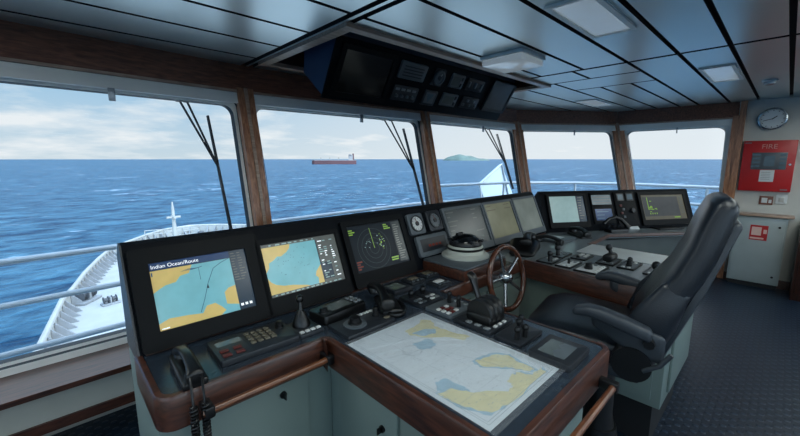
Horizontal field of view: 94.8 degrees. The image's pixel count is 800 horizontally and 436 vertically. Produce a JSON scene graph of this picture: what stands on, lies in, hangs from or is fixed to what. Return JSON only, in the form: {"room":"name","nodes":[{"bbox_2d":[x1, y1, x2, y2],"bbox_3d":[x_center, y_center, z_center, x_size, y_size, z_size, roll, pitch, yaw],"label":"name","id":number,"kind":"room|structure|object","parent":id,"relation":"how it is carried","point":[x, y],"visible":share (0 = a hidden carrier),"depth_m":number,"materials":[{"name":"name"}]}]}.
{"room":"control cabin","nodes":[
{"label":"control cabin","id":0,"kind":"room"},
{"bbox_2d":[0,369,133,435],"bbox_3d":[-2.328,1.013,1.528,3.958,0.175,0.270,-9,13,-43],"label":"wall","id":1,"kind":"structure","parent":0,"point":[15,419],"depth_m":1.90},
{"bbox_2d":[0,343,130,410],"bbox_3d":[-2.321,0.918,1.506,3.963,0.030,0.332,-9,13,-43],"label":"trim","id":2,"kind":"structure","parent":1,"relation":"attached to","point":[33,384],"depth_m":1.95,"materials":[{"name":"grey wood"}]},
{"bbox_2d":[8,391,134,435],"bbox_3d":[-2.322,1.113,1.539,3.960,0.055,0.285,-9,13,-43],"label":"baseboard","id":3,"kind":"structure","parent":1,"relation":"attached to","point":[61,422],"depth_m":1.94,"materials":[{"name":"brown wood"}]},
{"bbox_2d":[42,401,135,435],"bbox_3d":[-2.466,1.100,1.667,3.945,0.400,0.102,-9,13,-43],"label":"wall","id":4,"kind":"structure","parent":0,"point":[134,402],"depth_m":2.20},
{"bbox_2d":[0,61,271,377],"bbox_3d":[-2.486,0.102,1.576,4.010,1.760,0.418,-9,13,-43],"label":"window","id":5,"kind":"structure","parent":4,"relation":"in","point":[10,72],"depth_m":2.33,"materials":[{"name":"clear glass"}]},
{"bbox_2d":[176,101,232,228],"bbox_3d":[-1.440,-0.395,2.722,0.290,1.062,0.151,-9,13,-43],"label":"windshield wiper","id":6,"kind":"object","parent":5,"relation":"attached to","point":[214,157],"depth_m":2.76,"materials":[{"name":"black metal"}]},
{"bbox_2d":[0,0,799,111],"bbox_3d":[1.237,-1.150,1.363,9.500,0.440,6.100,-9,13,-43],"label":"ceiling","id":7,"kind":"structure","parent":0,"point":[653,65],"depth_m":2.06,"materials":[{"name":"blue metal"}]},
{"bbox_2d":[0,20,243,91],"bbox_3d":[-2.534,-0.850,1.414,3.872,0.210,0.465,-9,13,-43],"label":"trim","id":8,"kind":"structure","parent":7,"relation":"attached to","point":[17,40],"depth_m":2.19,"materials":[{"name":"brown wood"}]},
{"bbox_2d":[241,63,420,112],"bbox_3d":[-0.515,-1.181,3.483,1.946,0.210,0.225,-9,13,-43],"label":"trim","id":9,"kind":"structure","parent":7,"relation":"attached to","point":[257,79],"depth_m":3.00,"materials":[{"name":"brown wood"}]},
{"bbox_2d":[258,20,550,92],"bbox_3d":[0.206,-1.383,3.074,2.385,0.402,1.100,-9,13,-43],"label":"trim","id":10,"kind":"structure","parent":7,"relation":"attached to","point":[291,58],"depth_m":2.42,"materials":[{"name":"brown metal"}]},
{"bbox_2d":[304,32,515,120],"bbox_3d":[0.247,-1.253,3.085,2.120,0.702,0.420,-9,13,-43],"label":"console","id":11,"kind":"object","parent":7,"relation":"attached to","point":[320,61],"visible":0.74,"depth_m":2.78},
{"bbox_2d":[329,41,399,102],"bbox_3d":[-0.236,-0.970,2.498,0.470,0.306,0.195,-9,13,-43],"label":"monitor","id":12,"kind":"object","parent":11,"relation":"on","point":[363,73],"visible":1,"depth_m":2.48,"materials":[{"name":"black plastic"}]},
{"bbox_2d":[389,84,418,102],"bbox_3d":[0.040,-0.948,2.818,0.260,0.116,0.088,-9,13,-43],"label":"panel","id":13,"kind":"object","parent":11,"relation":"on","point":[399,92],"visible":1,"depth_m":2.81,"materials":[{"name":"grey plastic"}]},
{"bbox_2d":[396,60,428,81],"bbox_3d":[0.097,-1.088,2.735,0.270,0.118,0.082,-9,13,-43],"label":"intercom panel","id":14,"kind":"object","parent":11,"relation":"on","point":[408,70],"visible":1,"depth_m":2.72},
{"bbox_2d":[402,65,424,78],"bbox_3d":[0.102,-1.081,2.732,0.200,0.075,0.004,-9,44,-43],"label":"grille","id":15,"kind":"object","parent":14,"relation":"attached to","point":[408,71],"depth_m":2.73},
{"bbox_2d":[419,89,437,105],"bbox_3d":[0.237,-0.985,3.014,0.155,0.115,0.077,-9,13,-43],"label":"indicator","id":16,"kind":"object","parent":11,"relation":"on","point":[428,97],"visible":1,"depth_m":3.00,"materials":[{"name":"grey plastic"}]},
{"bbox_2d":[429,68,446,86],"bbox_3d":[0.310,-1.116,2.930,0.130,0.132,0.097,-9,13,-43],"label":"gauge","id":17,"kind":"object","parent":11,"relation":"on","point":[438,77],"visible":1,"depth_m":2.92},
{"bbox_2d":[438,92,458,106],"bbox_3d":[0.422,-1.019,3.179,0.200,0.104,0.073,-9,13,-43],"label":"display","id":18,"kind":"object","parent":11,"relation":"on","point":[447,99],"visible":1,"depth_m":3.16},
{"bbox_2d":[447,73,465,88],"bbox_3d":[0.481,-1.148,3.095,0.170,0.108,0.076,-9,13,-43],"label":"display","id":19,"kind":"object","parent":11,"relation":"on","point":[456,81],"visible":1,"depth_m":3.08,"materials":[{"name":"grey plastic"}]},
{"bbox_2d":[458,96,478,109],"bbox_3d":[0.635,-1.053,3.373,0.240,0.102,0.075,-9,13,-43],"label":"switch panel","id":20,"kind":"object","parent":11,"relation":"attached to","point":[467,102],"visible":1,"depth_m":3.36,"materials":[{"name":"black plastic"}]},
{"bbox_2d":[464,78,484,92],"bbox_3d":[0.667,-1.175,3.268,0.240,0.102,0.075,-9,13,-43],"label":"switch panel","id":21,"kind":"object","parent":11,"relation":"attached to","point":[474,85],"visible":1,"depth_m":3.25,"materials":[{"name":"grey plastic"}]},
{"bbox_2d":[480,80,516,113],"bbox_3d":[0.966,-1.177,3.603,0.384,0.262,0.169,-9,13,-43],"label":"monitor","id":22,"kind":"object","parent":11,"relation":"on","point":[500,93],"visible":1,"depth_m":3.59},
{"bbox_2d":[429,108,516,123],"bbox_3d":[0.925,-1.383,4.739,1.906,0.210,0.235,-9,13,-43],"label":"trim","id":23,"kind":"structure","parent":7,"relation":"attached to","point":[509,115],"depth_m":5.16,"materials":[{"name":"brown wood"}]},
{"bbox_2d":[480,47,544,72],"bbox_3d":[0.783,-1.086,2.559,0.320,0.066,0.320,-9,13,-43],"label":"ceiling lamp","id":24,"kind":"object","parent":7,"relation":"attached to","point":[518,59],"visible":1,"depth_m":2.48,"materials":[{"name":"white plastic"}]},
{"bbox_2d":[517,110,617,123],"bbox_3d":[2.460,-1.501,5.474,1.372,0.210,1.065,-9,13,-43],"label":"trim","id":25,"kind":"structure","parent":7,"relation":"attached to","point":[524,116],"depth_m":5.41,"materials":[{"name":"brown wood"}]},
{"bbox_2d":[519,123,616,125],"bbox_3d":[2.466,-1.383,5.446,1.333,0.017,1.013,-9,13,-43],"label":"trim","id":26,"kind":"structure","parent":25,"relation":"attached to","point":[519,123],"depth_m":5.38,"materials":[{"name":"brown wood"}]},
{"bbox_2d":[544,0,636,38],"bbox_3d":[0.972,-1.001,1.844,0.620,0.016,0.230,-9,13,-43],"label":"recessed light","id":27,"kind":"object","parent":7,"relation":"in","point":[594,19],"visible":1,"depth_m":1.81,"materials":[{"name":"white plastic"}]},
{"bbox_2d":[575,99,612,106],"bbox_3d":[2.443,-1.446,4.626,0.640,0.016,0.240,-9,13,-43],"label":"recessed light","id":28,"kind":"object","parent":7,"relation":"in","point":[590,102],"visible":0.93,"depth_m":4.58,"materials":[{"name":"white plastic"}]},
{"bbox_2d":[581,100,607,105],"bbox_3d":[2.443,-1.448,4.626,0.590,0.006,0.190,-9,13,-43],"label":"diffuser","id":29,"kind":"object","parent":28,"relation":"attached to","point":[586,102],"depth_m":4.61,"materials":[{"name":"white plastic"}]},
{"bbox_2d":[698,63,743,82],"bbox_3d":[2.676,-1.195,3.056,0.740,0.016,0.220,-9,13,-43],"label":"recessed light","id":30,"kind":"object","parent":7,"relation":"in","point":[728,72],"visible":0.96,"depth_m":3.02,"materials":[{"name":"white plastic"}]},
{"bbox_2d":[704,66,738,81],"bbox_3d":[2.676,-1.196,3.056,0.690,0.006,0.170,-9,13,-43],"label":"diffuser","id":31,"kind":"object","parent":30,"relation":"attached to","point":[726,73],"depth_m":3.06,"materials":[{"name":"white plastic"}]},
{"bbox_2d":[51,278,799,435],"bbox_3d":[1.233,1.346,1.584,9.150,0.060,5.750,-9,13,-43],"label":"floor","id":32,"kind":"structure","parent":0,"point":[739,375],"depth_m":2.68,"materials":[{"name":"rubber"}]},
{"bbox_2d":[129,348,332,435],"bbox_3d":[-0.607,0.897,1.408,0.553,0.878,0.496,-9,13,-43],"label":"base cabinet","id":33,"kind":"object","parent":32,"relation":"on","point":[302,405],"visible":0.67,"depth_m":1.26,"materials":[{"name":"grey metal"}]},
{"bbox_2d":[331,368,582,435],"bbox_3d":[0.018,0.877,1.538,0.606,0.878,1.170,-9,13,-43],"label":"base cabinet","id":34,"kind":"object","parent":32,"relation":"on","point":[355,412],"visible":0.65,"depth_m":1.26,"materials":[{"name":"grey metal"}]},
{"bbox_2d":[461,272,519,315],"bbox_3d":[0.340,0.750,2.325,0.820,0.878,0.462,-9,13,-43],"label":"base cabinet","id":35,"kind":"object","parent":32,"relation":"on","point":[512,292],"visible":0.16,"depth_m":2.27,"materials":[{"name":"grey metal"}]},
{"bbox_2d":[519,278,693,435],"bbox_3d":[1.180,0.711,2.571,0.742,0.878,1.262,-9,13,-43],"label":"base cabinet","id":36,"kind":"object","parent":32,"relation":"on","point":[638,408],"visible":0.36,"depth_m":2.06,"materials":[{"name":"grey metal"}]},
{"bbox_2d":[134,227,686,435],"bbox_3d":[1.089,0.325,2.269,4.319,0.109,1.120,-9,13,-43],"label":"countertop","id":37,"kind":"structure","parent":36,"relation":"on","point":[550,408],"depth_m":1.15,"materials":[{"name":"wood"}]},
{"bbox_2d":[169,344,211,435],"bbox_3d":[-0.610,0.679,1.106,0.066,0.574,0.252,-8,12,-41],"label":"telephone","id":38,"kind":"object","parent":37,"relation":"on","point":[186,367],"visible":0.99,"depth_m":1.02,"materials":[{"name":"black plastic"}]},
{"bbox_2d":[207,320,299,367],"bbox_3d":[-0.500,0.413,1.263,0.262,0.042,0.165,-8,12,-41],"label":"keypad","id":39,"kind":"object","parent":37,"relation":"on","point":[235,348],"visible":1,"depth_m":1.24,"materials":[{"name":"black plastic"}]},
{"bbox_2d":[199,350,334,419],"bbox_3d":[-0.396,0.506,1.153,0.420,0.034,0.066,-9,13,-43],"label":"handrail","id":40,"kind":"object","parent":37,"relation":"attached to","point":[209,412],"visible":0.9,"depth_m":1.10,"materials":[{"name":"brown wood"}]},
{"bbox_2d":[287,295,323,338],"bbox_3d":[-0.358,0.355,1.366,0.098,0.124,0.125,-9,13,-43],"label":"joystick","id":41,"kind":"object","parent":37,"relation":"on","point":[305,327],"visible":0.97,"depth_m":1.36,"materials":[{"name":"black plastic"}]},
{"bbox_2d":[117,192,545,357],"bbox_3d":[0.132,0.123,2.225,2.902,0.383,0.234,-9,13,-43],"label":"panel","id":42,"kind":"object","parent":37,"relation":"on","point":[268,231],"depth_m":1.68,"materials":[{"name":"black plastic"}]},
{"bbox_2d":[125,233,273,354],"bbox_3d":[-0.714,0.254,1.352,0.434,0.327,0.159,-9,13,-43],"label":"monitor","id":43,"kind":"object","parent":42,"relation":"on","point":[182,293],"visible":1,"depth_m":1.32,"materials":[{"name":"blue"}]},
{"bbox_2d":[254,229,352,316],"bbox_3d":[-0.415,0.225,1.628,0.406,0.296,0.146,-9,13,-43],"label":"monitor","id":44,"kind":"object","parent":42,"relation":"attached to","point":[312,265],"visible":0.95,"depth_m":1.61,"materials":[{"name":"blue"}]},
{"bbox_2d":[338,214,417,289],"bbox_3d":[-0.103,0.161,1.930,0.420,0.318,0.154,-9,13,-43],"label":"monitor","id":45,"kind":"object","parent":42,"relation":"attached to","point":[377,249],"visible":1,"depth_m":1.91,"materials":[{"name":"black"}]},
{"bbox_2d":[405,213,425,235],"bbox_3d":[0.094,0.035,2.149,0.125,0.126,0.076,-9,13,-43],"label":"gauge","id":46,"kind":"object","parent":42,"relation":"attached to","point":[414,222],"visible":1,"depth_m":2.13},
{"bbox_2d":[423,210,442,231],"bbox_3d":[0.209,0.015,2.259,0.125,0.126,0.076,-9,13,-43],"label":"gauge","id":47,"kind":"object","parent":42,"relation":"attached to","point":[432,218],"visible":1,"depth_m":2.24},
{"bbox_2d":[439,203,494,248],"bbox_3d":[0.459,0.069,2.464,0.446,0.299,0.144,-9,13,-43],"label":"monitor","id":48,"kind":"object","parent":42,"relation":"attached to","point":[471,218],"visible":0.81,"depth_m":2.49,"materials":[{"name":"grey glass"}]},
{"bbox_2d":[481,199,522,245],"bbox_3d":[0.769,0.022,2.757,0.401,0.299,0.144,-9,13,-43],"label":"monitor","id":49,"kind":"object","parent":42,"relation":"attached to","point":[501,216],"visible":0.89,"depth_m":2.75,"materials":[{"name":"beige glass"}]},
{"bbox_2d":[511,195,545,234],"bbox_3d":[1.059,-0.022,3.030,0.381,0.303,0.146,-9,13,-43],"label":"monitor","id":50,"kind":"object","parent":42,"relation":"attached to","point":[526,208],"visible":0.78,"depth_m":3.03,"materials":[{"name":"grey glass"}]},
{"bbox_2d":[309,296,364,325],"bbox_3d":[-0.255,0.366,1.514,0.115,0.056,0.215,8,12,40],"label":"radio unit","id":51,"kind":"object","parent":37,"relation":"on","point":[334,311],"visible":1,"depth_m":1.47,"materials":[{"name":"black plastic"}]},
{"bbox_2d":[328,306,394,339],"bbox_3d":[-0.144,0.386,1.410,0.226,0.049,0.135,-9,13,-43],"label":"panel","id":52,"kind":"object","parent":37,"relation":"on","point":[355,326],"visible":1,"depth_m":1.38,"materials":[{"name":"black plastic"}]},
{"bbox_2d":[367,282,406,316],"bbox_3d":[-0.052,0.335,1.569,0.143,0.100,0.238,-2,9,-14],"label":"telephone","id":53,"kind":"object","parent":37,"relation":"on","point":[388,304],"visible":0.98,"depth_m":1.50,"materials":[{"name":"black plastic"}]},
{"bbox_2d":[383,281,411,295],"bbox_3d":[-0.016,0.340,1.790,0.120,0.021,0.105,-9,13,-43],"label":"display","id":54,"kind":"object","parent":37,"relation":"on","point":[395,288],"visible":0.78,"depth_m":1.77,"materials":[{"name":"black plastic"}]},
{"bbox_2d":[401,276,425,284],"bbox_3d":[0.070,0.321,1.919,0.100,0.016,0.090,-9,13,-43],"label":"plate","id":55,"kind":"object","parent":37,"relation":"on","point":[412,280],"visible":1,"depth_m":1.90,"materials":[{"name":"black plastic"}]},
{"bbox_2d":[399,286,443,308],"bbox_3d":[0.098,0.346,1.663,0.150,0.048,0.145,-9,13,-43],"label":"control panel","id":56,"kind":"object","parent":37,"relation":"on","point":[421,298],"visible":1,"depth_m":1.65,"materials":[{"name":"black plastic"}]},
{"bbox_2d":[416,270,438,278],"bbox_3d":[0.152,0.306,2.017,0.100,0.016,0.090,-9,13,-43],"label":"plate","id":57,"kind":"object","parent":37,"relation":"on","point":[427,274],"visible":1,"depth_m":2.00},
{"bbox_2d":[427,278,451,287],"bbox_3d":[0.200,0.328,1.878,0.100,0.016,0.090,-9,13,-43],"label":"plate","id":58,"kind":"object","parent":37,"relation":"on","point":[439,283],"visible":1,"depth_m":1.86,"materials":[{"name":"plastic"}]},
{"bbox_2d":[425,291,467,318],"bbox_3d":[0.213,0.355,1.558,0.165,0.063,0.140,-9,13,-43],"label":"control panel","id":59,"kind":"object","parent":37,"relation":"on","point":[449,308],"visible":0.95,"depth_m":1.54,"materials":[{"name":"black plastic"}]},
{"bbox_2d":[348,313,558,431],"bbox_3d":[0.152,0.445,1.190,0.379,0.002,0.564,-9,13,-43],"label":"chart","id":60,"kind":"object","parent":37,"relation":"on","point":[481,379],"visible":1,"depth_m":1.13,"materials":[{"name":"paper"}]},
{"bbox_2d":[423,252,505,281],"bbox_3d":[0.376,0.260,2.135,0.400,0.068,0.300,-9,13,-43],"label":"stand","id":61,"kind":"object","parent":37,"relation":"on","point":[458,270],"visible":0.7,"depth_m":2.00,"materials":[{"name":"brown wood"}]},
{"bbox_2d":[442,232,488,261],"bbox_3d":[0.384,0.150,2.161,0.276,0.141,0.276,-9,13,-43],"label":"magnetic compass","id":62,"kind":"object","parent":61,"relation":"on","point":[465,247],"visible":1,"depth_m":2.08,"materials":[{"name":"paint"}]},
{"bbox_2d":[454,271,512,335],"bbox_3d":[0.326,0.320,1.424,0.165,0.205,0.165,-9,13,-43],"label":"throttle","id":63,"kind":"object","parent":37,"relation":"on","point":[485,313],"visible":1,"depth_m":1.40,"materials":[{"name":"black plastic"}]},
{"bbox_2d":[486,244,525,311],"bbox_3d":[0.557,0.327,2.020,0.366,0.385,0.204,-9,13,-43],"label":"steering wheel","id":64,"kind":"object","parent":37,"relation":"attached to","point":[504,277],"visible":0.87,"depth_m":1.98,"materials":[{"name":"brown wood"}]},
{"bbox_2d":[495,314,541,347],"bbox_3d":[0.428,0.395,1.322,0.160,0.059,0.105,-9,13,-43],"label":"control panel","id":65,"kind":"object","parent":37,"relation":"on","point":[518,334],"visible":1,"depth_m":1.30,"materials":[{"name":"black plastic"}]},
{"bbox_2d":[509,232,539,256],"bbox_3d":[0.851,0.165,2.511,0.200,0.138,0.319,4,10,26],"label":"telephone","id":66,"kind":"object","parent":37,"relation":"on","point":[527,246],"visible":0.97,"depth_m":2.41,"materials":[{"name":"black plastic"}]},
{"bbox_2d":[536,250,561,264],"bbox_3d":[0.933,0.232,2.296,0.150,0.074,0.100,-9,13,-43],"label":"control panel","id":67,"kind":"object","parent":37,"relation":"on","point":[549,259],"visible":1,"depth_m":2.26,"materials":[{"name":"black plastic"}]},
{"bbox_2d":[535,233,575,245],"bbox_3d":[1.215,0.144,2.882,0.333,0.065,0.237,-9,13,-43],"label":"telephone","id":68,"kind":"object","parent":37,"relation":"on","point":[558,239],"visible":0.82,"depth_m":2.81,"materials":[{"name":"black plastic"}]},
{"bbox_2d":[528,334,589,372],"bbox_3d":[0.517,0.434,1.196,0.165,0.023,0.135,-9,13,-43],"label":"display","id":69,"kind":"object","parent":37,"relation":"on","point":[563,354],"visible":1,"depth_m":1.17,"materials":[{"name":"black plastic"}]},
{"bbox_2d":[552,245,571,258],"bbox_3d":[1.062,0.210,2.427,0.160,0.075,0.090,-9,13,-43],"label":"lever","id":70,"kind":"object","parent":37,"relation":"on","point":[558,254],"visible":0.93,"depth_m":2.39,"materials":[{"name":"black plastic"}]},
{"bbox_2d":[555,258,581,268],"bbox_3d":[1.016,0.261,2.216,0.180,0.042,0.095,-9,13,-43],"label":"control panel","id":71,"kind":"object","parent":37,"relation":"on","point":[568,263],"visible":1,"depth_m":2.21,"materials":[{"name":"black plastic"}]},
{"bbox_2d":[567,226,591,238],"bbox_3d":[1.482,0.112,3.035,0.100,0.076,0.255,-1,9,-4],"label":"telephone","id":72,"kind":"object","parent":37,"relation":"on","point":[585,234],"visible":1,"depth_m":2.99,"materials":[{"name":"black plastic"}]},
{"bbox_2d":[570,253,593,260],"bbox_3d":[1.177,0.245,2.376,0.160,0.022,0.090,-9,13,-43],"label":"control panel","id":73,"kind":"object","parent":37,"relation":"on","point":[580,256],"visible":1,"depth_m":2.35,"materials":[{"name":"black plastic"}]},
{"bbox_2d":[573,261,608,274],"bbox_3d":[1.103,0.276,2.118,0.200,0.042,0.130,-9,13,-43],"label":"control panel","id":74,"kind":"object","parent":37,"relation":"on","point":[588,267],"visible":0.98,"depth_m":2.10,"materials":[{"name":"black plastic"}]},
{"bbox_2d":[570,375,619,435],"bbox_3d":[0.479,0.554,0.999,0.535,0.034,0.066,-9,13,-43],"label":"handrail","id":75,"kind":"object","parent":37,"relation":"attached to","point":[611,386],"visible":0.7,"depth_m":1.06,"materials":[{"name":"brown wood"}]},
{"bbox_2d":[595,244,621,266],"bbox_3d":[1.289,0.220,2.263,0.180,0.108,0.100,-9,13,-43],"label":"control panel","id":76,"kind":"object","parent":37,"relation":"on","point":[610,258],"visible":1,"depth_m":2.25,"materials":[{"name":"black plastic"}]},
{"bbox_2d":[535,189,692,232],"bbox_3d":[2.015,-0.031,3.401,1.590,0.445,0.225,-2,9,-12],"label":"console","id":77,"kind":"object","parent":37,"relation":"on","point":[540,195],"depth_m":3.36},
{"bbox_2d":[545,193,591,228],"bbox_3d":[1.487,-0.066,3.255,0.398,0.296,0.134,-2,9,-12],"label":"monitor","id":78,"kind":"object","parent":77,"relation":"attached to","point":[564,210],"visible":0.99,"depth_m":3.25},
{"bbox_2d":[588,192,615,223],"bbox_3d":[1.833,-0.092,3.333,0.220,0.274,0.120,-2,9,-12],"label":"readout","id":79,"kind":"object","parent":77,"relation":"on","point":[600,202],"visible":0.98,"depth_m":3.33,"materials":[{"name":"blue"}]},
{"bbox_2d":[636,191,690,225],"bbox_3d":[2.481,-0.094,3.459,0.535,0.302,0.136,-2,9,-12],"label":"monitor","id":80,"kind":"object","parent":77,"relation":"attached to","point":[666,207],"visible":0.99,"depth_m":3.45,"materials":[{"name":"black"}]},
{"bbox_2d":[602,216,630,232],"bbox_3d":[1.880,0.050,3.207,0.262,0.144,0.101,-2,9,-12],"label":"telephone","id":81,"kind":"object","parent":37,"relation":"on","point":[613,229],"visible":1,"depth_m":3.19,"materials":[{"name":"black plastic"}]},
{"bbox_2d":[616,257,642,270],"bbox_3d":[1.363,0.261,2.180,0.190,0.052,0.090,-9,13,-43],"label":"control panel","id":82,"kind":"object","parent":37,"relation":"on","point":[629,264],"visible":1,"depth_m":2.16,"materials":[{"name":"black plastic"}]},
{"bbox_2d":[527,192,742,435],"bbox_3d":[0.989,0.580,1.692,0.714,1.419,0.618,7,11,36],"label":"chair","id":83,"kind":"object","parent":32,"relation":"on","point":[638,335],"visible":0.92,"depth_m":1.39,"materials":[{"name":"black leather"}]},
{"bbox_2d":[595,236,681,254],"bbox_3d":[2.006,0.586,3.418,1.500,0.860,0.260,-2,9,-12],"label":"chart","id":84,"kind":"object","parent":32,"relation":"on","point":[657,245],"visible":0.02,"depth_m":3.27,"materials":[{"name":"metal"}]},
{"bbox_2d":[726,215,788,289],"bbox_3d":[4.359,0.410,4.509,0.188,0.858,0.460,-9,13,-43],"label":"base cabinet","id":85,"kind":"object","parent":32,"relation":"on","point":[755,258],"visible":0.84,"depth_m":4.43,"materials":[{"name":"metal"}]},
{"bbox_2d":[789,229,799,301],"bbox_3d":[4.750,0.518,3.909,0.452,0.840,0.760,-9,13,-43],"label":"base cabinet","id":86,"kind":"object","parent":32,"relation":"on","point":[794,289],"visible":1,"depth_m":4.05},
{"bbox_2d":[724,94,799,281],"bbox_3d":[5.344,-0.173,3.603,0.120,2.400,3.210,-9,13,-43],"label":"wall","id":87,"kind":"structure","parent":0,"point":[748,201],"depth_m":4.38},
{"bbox_2d":[617,101,739,124],"bbox_3d":[3.770,-1.436,5.072,0.155,0.210,1.360,-9,13,-43],"label":"trim","id":88,"kind":"structure","parent":87,"relation":"attached to","point":[730,109],"depth_m":4.96,"materials":[{"name":"brown wood"}]},
{"bbox_2d":[716,100,747,278],"bbox_3d":[4.208,-0.323,4.665,0.060,2.240,0.060,-9,13,-43],"label":"trim","id":89,"kind":"structure","parent":87,"relation":"attached to","point":[744,104],"depth_m":4.57,"materials":[{"name":"brown wood"}]},
{"bbox_2d":[715,271,789,290],"bbox_3d":[5.151,0.899,3.869,0.030,0.100,3.400,-9,13,-43],"label":"baseboard","id":90,"kind":"structure","parent":87,"relation":"attached to","point":[784,285],"depth_m":4.43,"materials":[{"name":"brown wood"}]},
{"bbox_2d":[739,211,794,218],"bbox_3d":[4.332,-0.042,4.460,0.200,0.025,0.620,-9,13,-43],"label":"wall ledge","id":91,"kind":"object","parent":87,"relation":"attached to","point":[741,213],"visible":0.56,"depth_m":4.37,"materials":[{"name":"brown wood"}]},
{"bbox_2d":[738,140,798,191],"bbox_3d":[4.388,-0.621,4.403,0.070,0.600,0.455,-9,13,-43],"label":"panel","id":92,"kind":"object","parent":87,"relation":"attached to","point":[769,165],"visible":1,"depth_m":4.37,"materials":[{"name":"red metal"}]},
{"bbox_2d":[757,107,788,129],"bbox_3d":[4.388,-1.168,4.333,0.046,0.260,0.260,-9,13,-43],"label":"wall clock","id":93,"kind":"object","parent":87,"relation":"attached to","point":[774,118],"visible":1,"depth_m":4.32,"materials":[{"name":"silver metal"}]},
{"bbox_3d":[3.866,0.376,5.235,0.110,0.700,1.047,-9,13,-43],"label":"wall","id":94,"kind":"structure","parent":0,"visible":0},
{"bbox_2d":[440,115,738,205],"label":"window","id":95,"kind":"structure","parent":94,"relation":"in","point":[725,124],"depth_m":5.47,"materials":[{"name":"clear glass"}]},
{"bbox_3d":[-0.319,0.643,3.570,1.874,0.700,0.331,-9,13,-43],"label":"wall","id":96,"kind":"structure","parent":0,"visible":0},
{"bbox_2d":[254,95,442,203],"bbox_3d":[-0.339,-0.354,3.472,2.004,1.460,0.572,-9,13,-43],"label":"window","id":97,"kind":"structure","parent":96,"relation":"in","point":[262,102],"depth_m":3.80,"materials":[{"name":"clear glass"}]},
{"bbox_2d":[382,120,424,204],"bbox_3d":[0.048,-0.596,3.978,0.410,1.064,0.292,-9,13,-43],"label":"windshield wiper","id":98,"kind":"object","parent":97,"relation":"attached to","point":[410,161],"depth_m":4.05,"materials":[{"name":"black metal"}]},
{"bbox_3d":[2.673,0.326,5.546,1.318,0.700,1.071,-9,13,-43],"label":"wall","id":99,"kind":"structure","parent":0,"visible":0},
{"bbox_2d":[513,122,621,191],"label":"window","id":100,"kind":"structure","parent":99,"relation":"in","point":[526,128],"depth_m":5.35,"materials":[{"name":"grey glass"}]},
{"label":"outside","id":101,"kind":"structure","parent":0,"visible":0},
{"bbox_2d":[478,163,511,197],"bbox_3d":[2.246,-0.623,8.511,1.497,1.272,0.070,-9,13,-43],"label":"screen","id":102,"kind":"object","parent":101,"point":[497,175],"visible":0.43,"depth_m":8.42,"materials":[{"name":"paint"}]},
{"bbox_3d":[1.145,0.447,4.794,1.964,0.700,0.121,-9,13,-43],"label":"wall","id":103,"kind":"structure","parent":0,"visible":0},
{"bbox_2d":[429,114,521,192],"bbox_3d":[1.028,-0.595,4.751,1.963,1.330,0.441,-9,13,-43],"label":"window","id":104,"kind":"structure","parent":103,"relation":"in","point":[434,119],"depth_m":4.79,"materials":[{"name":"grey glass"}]},
{"bbox_2d":[485,129,513,188],"bbox_3d":[1.397,-0.860,5.190,0.549,0.925,0.224,-9,13,-43],"label":"windshield wiper","id":105,"kind":"object","parent":104,"relation":"attached to","point":[501,149],"depth_m":5.25,"materials":[{"name":"black metal"}]},
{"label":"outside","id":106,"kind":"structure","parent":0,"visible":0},
{"bbox_2d":[0,228,233,359],"bbox_3d":[-3.221,0.738,2.814,4.060,0.804,0.249,-9,13,-43],"label":"railing","id":107,"kind":"object","parent":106,"point":[30,258],"visible":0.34,"depth_m":3.12,"materials":[{"name":"metal"}]},
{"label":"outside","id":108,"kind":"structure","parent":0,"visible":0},
{"bbox_2d":[246,201,425,226],"bbox_3d":[-0.597,0.290,5.458,3.317,0.848,0.096,-9,13,-43],"label":"railing","id":109,"kind":"object","parent":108,"point":[415,203],"visible":0.2,"depth_m":5.17,"materials":[{"name":"metal"}]},
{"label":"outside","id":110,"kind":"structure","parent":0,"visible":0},
{"bbox_2d":[0,159,721,359],"bbox_3d":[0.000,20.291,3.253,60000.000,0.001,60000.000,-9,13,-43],"label":"sea","id":111,"kind":"structure","parent":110,"point":[47,205],"depth_m":235.65,"materials":[{"name":"liquid"}]},
{"bbox_2d":[312,154,355,163],"bbox_3d":[-260.040,-233.906,1456.095,172.692,42.000,26.000,-2,9,-10],"label":"tanker","id":112,"kind":"object","parent":111,"relation":"on","point":[351,160],"visible":0.96,"depth_m":1447.79,"materials":[{"name":"red metal"}]},
{"bbox_2d":[443,154,489,160],"bbox_3d":[875.104,-797.122,4847.745,627.905,84.400,440.000,2,9,10],"label":"island","id":113,"kind":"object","parent":111,"relation":"on","point":[459,157],"visible":1,"depth_m":4744.22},
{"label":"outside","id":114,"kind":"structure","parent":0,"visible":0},
{"bbox_2d":[32,224,245,351],"bbox_3d":[-11.861,7.588,34.603,33.919,7.160,54.055,-9,13,-43],"label":"foredeck","id":115,"kind":"object","parent":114,"point":[67,319],"visible":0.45,"depth_m":26.63,"materials":[{"name":"white metal"}]},
{"bbox_2d":[74,286,101,305],"bbox_3d":[-23.488,5.769,27.503,1.040,1.000,1.760,-1,9,-5],"label":"winch","id":116,"kind":"object","parent":115,"relation":"on","point":[89,297],"visible":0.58,"depth_m":27.29,"materials":[{"name":"grey metal"}]},
{"bbox_2d":[100,294,120,306],"bbox_3d":[-21.340,6.023,27.101,0.650,0.625,1.100,6,11,34],"label":"winch","id":117,"kind":"object","parent":115,"relation":"on","point":[110,300],"visible":1,"depth_m":26.96,"materials":[{"name":"grey metal"}]},
{"bbox_2d":[166,202,180,235],"bbox_3d":[-28.253,0.623,46.021,1.500,5.300,1.500,-9,13,-43],"label":"foremast","id":118,"kind":"object","parent":115,"relation":"on","point":[174,227],"visible":0.89,"depth_m":45.82,"materials":[{"name":"white metal"}]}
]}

